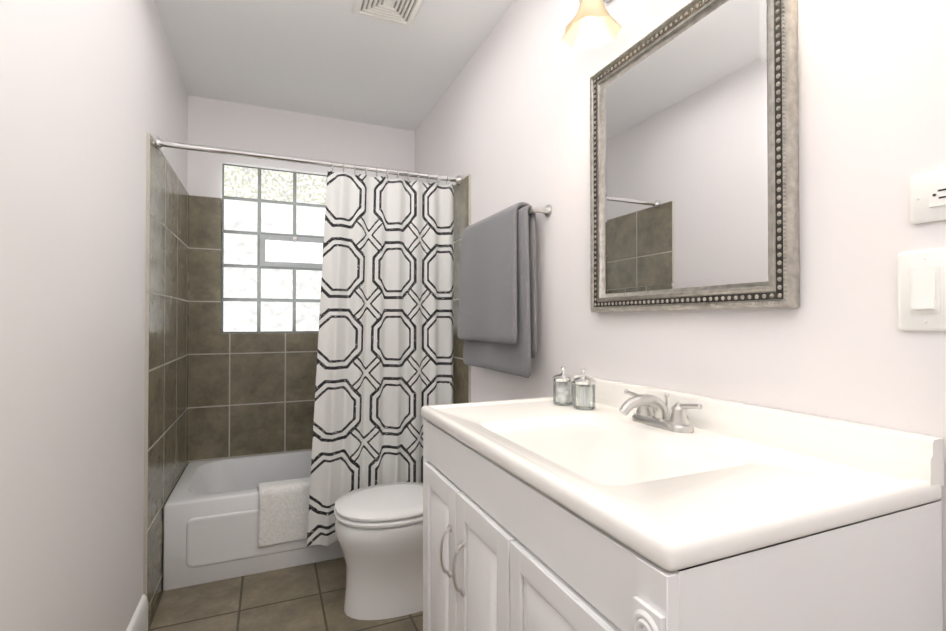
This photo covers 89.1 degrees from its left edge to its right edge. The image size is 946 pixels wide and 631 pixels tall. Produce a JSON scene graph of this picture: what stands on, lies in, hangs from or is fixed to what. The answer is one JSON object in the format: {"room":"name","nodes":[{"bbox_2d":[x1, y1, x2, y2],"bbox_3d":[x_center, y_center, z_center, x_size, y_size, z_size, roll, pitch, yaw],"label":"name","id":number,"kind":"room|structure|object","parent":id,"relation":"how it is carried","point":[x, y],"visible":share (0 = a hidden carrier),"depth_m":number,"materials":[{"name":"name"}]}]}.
{"room":"bathroom","nodes":[
{"label":"bathroom","id":0,"kind":"room"},
{"bbox_2d":[0,0,187,630],"bbox_3d":[-0.897,-0.050,0.859,0.120,2.440,4.370,0,-1,-23],"label":"wall","id":1,"kind":"structure","parent":0,"point":[93,93],"depth_m":1.16,"materials":[{"name":"white paint"}]},
{"bbox_2d":[126,594,147,630],"bbox_3d":[-0.627,1.096,0.385,0.017,0.138,3.069,0,-1,-23],"label":"baseboard","id":2,"kind":"structure","parent":1,"relation":"attached to","point":[139,621],"depth_m":1.72,"materials":[{"name":"white paint"}]},
{"bbox_2d":[143,133,188,625],"bbox_3d":[-1.420,0.250,2.258,0.012,1.870,0.980,0,-1,-23],"label":"wall tile","id":3,"kind":"structure","parent":1,"relation":"attached to","point":[166,340],"depth_m":2.05,"materials":[{"name":"brown tile"}]},
{"bbox_2d":[156,136,460,546],"bbox_3d":[-0.668,0.156,2.175,1.304,1.746,0.054,0,-1,-23],"label":"shower curtain","id":4,"kind":"object","parent":3,"relation":"attached to","point":[384,373],"visible":0.94,"depth_m":2.26,"materials":[{"name":"white fabric"}]},
{"bbox_2d":[148,557,422,630],"bbox_3d":[-0.230,1.223,1.129,1.570,0.100,4.370,0,-1,-23],"label":"floor","id":5,"kind":"structure","parent":0,"point":[309,597],"depth_m":1.96,"materials":[{"name":"tile"}]},
{"bbox_2d":[163,450,343,590],"bbox_3d":[-0.864,1.004,2.626,1.300,0.370,0.692,0,-1,-23],"label":"bathtub","id":6,"kind":"object","parent":5,"relation":"on","point":[211,515],"visible":0.44,"depth_m":2.18,"materials":[{"name":"white ceramic"}]},
{"bbox_2d":[258,477,309,546],"bbox_3d":[-0.816,0.929,2.329,0.421,0.270,0.146,0,-1,-23],"label":"bath mat","id":7,"kind":"object","parent":6,"relation":"on","point":[283,510],"visible":0.54,"depth_m":2.23,"materials":[{"name":"white fabric"}]},
{"bbox_2d":[334,482,422,619],"bbox_3d":[-0.248,0.805,2.038,0.661,0.755,0.434,0,-1,-23],"label":"toilet","id":8,"kind":"object","parent":5,"relation":"on","point":[379,531],"visible":0.46,"depth_m":1.87,"materials":[{"name":"white ceramic"}]},
{"bbox_2d":[421,375,943,630],"bbox_3d":[0.255,0.672,0.983,0.550,0.998,0.878,0,-1,-23],"label":"bathroom vanity","id":9,"kind":"object","parent":5,"relation":"on","point":[621,506],"visible":1,"depth_m":0.69,"materials":[{"name":"white paint"}]},
{"bbox_2d":[552,366,573,405],"bbox_3d":[0.254,0.195,1.344,0.063,0.107,0.063,0,-1,-23],"label":"jar","id":10,"kind":"object","parent":9,"relation":"on","point":[564,397],"visible":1,"depth_m":1.33,"materials":[{"name":"clear glass"}]},
{"bbox_2d":[572,368,595,409],"bbox_3d":[0.297,0.194,1.281,0.063,0.107,0.063,0,-1,-23],"label":"jar","id":11,"kind":"object","parent":9,"relation":"on","point":[584,382],"visible":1,"depth_m":1.27,"materials":[{"name":"clear glass"}]},
{"bbox_2d":[619,389,702,432],"bbox_3d":[0.382,0.210,1.062,0.141,0.072,0.230,0,-1,-23],"label":"faucet","id":12,"kind":"object","parent":9,"relation":"on","point":[651,415],"depth_m":1.05,"materials":[{"name":"silver metal"}]},
{"bbox_2d":[187,95,414,333],"bbox_3d":[-1.044,-0.027,3.062,1.330,2.440,0.200,0,-1,-23],"label":"wall","id":13,"kind":"structure","parent":0,"point":[227,124],"depth_m":2.91,"materials":[{"name":"white paint"}]},
{"bbox_2d":[188,195,318,462],"bbox_3d":[-1.010,0.257,2.979,1.306,1.870,0.052,0,-1,-23],"label":"wall tile","id":14,"kind":"structure","parent":13,"relation":"attached to","point":[251,394],"depth_m":2.79,"materials":[{"name":"brown tile"}]},
{"bbox_2d":[221,164,326,333],"bbox_3d":[-1.027,-0.392,3.044,1.000,1.000,0.102,0,-1,-23],"label":"window","id":15,"kind":"structure","parent":13,"relation":"in","point":[273,223],"depth_m":2.92,"materials":[{"name":"white glass"}]},
{"bbox_2d":[154,0,514,130],"bbox_3d":[-0.230,-1.317,1.156,1.570,0.100,4.370,0,-1,-23],"label":"ceiling","id":16,"kind":"structure","parent":0,"point":[337,59],"depth_m":2.30,"materials":[{"name":"white paint"}]},
{"bbox_2d":[352,0,423,26],"bbox_3d":[-0.335,-1.250,1.914,0.250,0.015,0.250,0,-1,-23],"label":"ceiling vent","id":17,"kind":"object","parent":16,"relation":"in","point":[396,11],"visible":1,"depth_m":1.96,"materials":[{"name":"white plastic"}]},
{"bbox_2d":[415,0,945,630],"bbox_3d":[0.438,-0.044,1.425,0.120,2.440,4.370,0,-1,-23],"label":"wall","id":18,"kind":"structure","parent":0,"point":[505,124],"depth_m":0.90,"materials":[{"name":"white paint"}]},
{"bbox_2d":[453,175,470,403],"bbox_3d":[-0.207,0.255,2.773,0.012,1.870,0.980,0,-1,-23],"label":"wall tile","id":19,"kind":"structure","parent":18,"relation":"attached to","point":[461,223],"depth_m":2.44,"materials":[{"name":"brown tile"}]},
{"bbox_2d":[458,202,551,377],"bbox_3d":[0.087,-0.095,1.942,0.120,0.628,0.667,0,-1,-23],"label":"towel rail","id":20,"kind":"object","parent":18,"relation":"attached to","point":[497,322],"visible":1,"depth_m":1.79,"materials":[{"name":"grey fabric"}]},
{"bbox_2d":[562,0,621,48],"bbox_3d":[0.410,-0.856,1.071,0.211,0.250,0.636,0,-1,-23],"label":"light","id":21,"kind":"object","parent":18,"relation":"attached to","point":[593,24],"visible":0.98,"depth_m":1.27,"materials":[{"name":"white glass"}]},
{"bbox_2d":[590,0,799,311],"bbox_3d":[0.471,-0.362,1.154,0.030,0.700,0.594,0,-1,-23],"label":"mirror","id":22,"kind":"object","parent":18,"relation":"attached to","point":[694,158],"visible":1,"depth_m":1.07,"materials":[{"name":"silver metal"}]},
{"bbox_2d":[897,247,945,330],"bbox_3d":[0.677,-0.038,0.688,0.014,0.120,0.116,0,-1,-23],"label":"switch plate","id":23,"kind":"object","parent":18,"relation":"attached to","point":[921,290],"visible":1,"depth_m":0.71,"materials":[{"name":"white plastic"}]},
{"bbox_2d":[909,168,945,223],"bbox_3d":[0.685,-0.175,0.673,0.011,0.074,0.120,0,-1,-23],"label":"electrical outlet plate","id":24,"kind":"object","parent":18,"relation":"attached to","point":[927,192],"visible":1,"depth_m":0.71,"materials":[{"name":"white plastic"}]}
]}

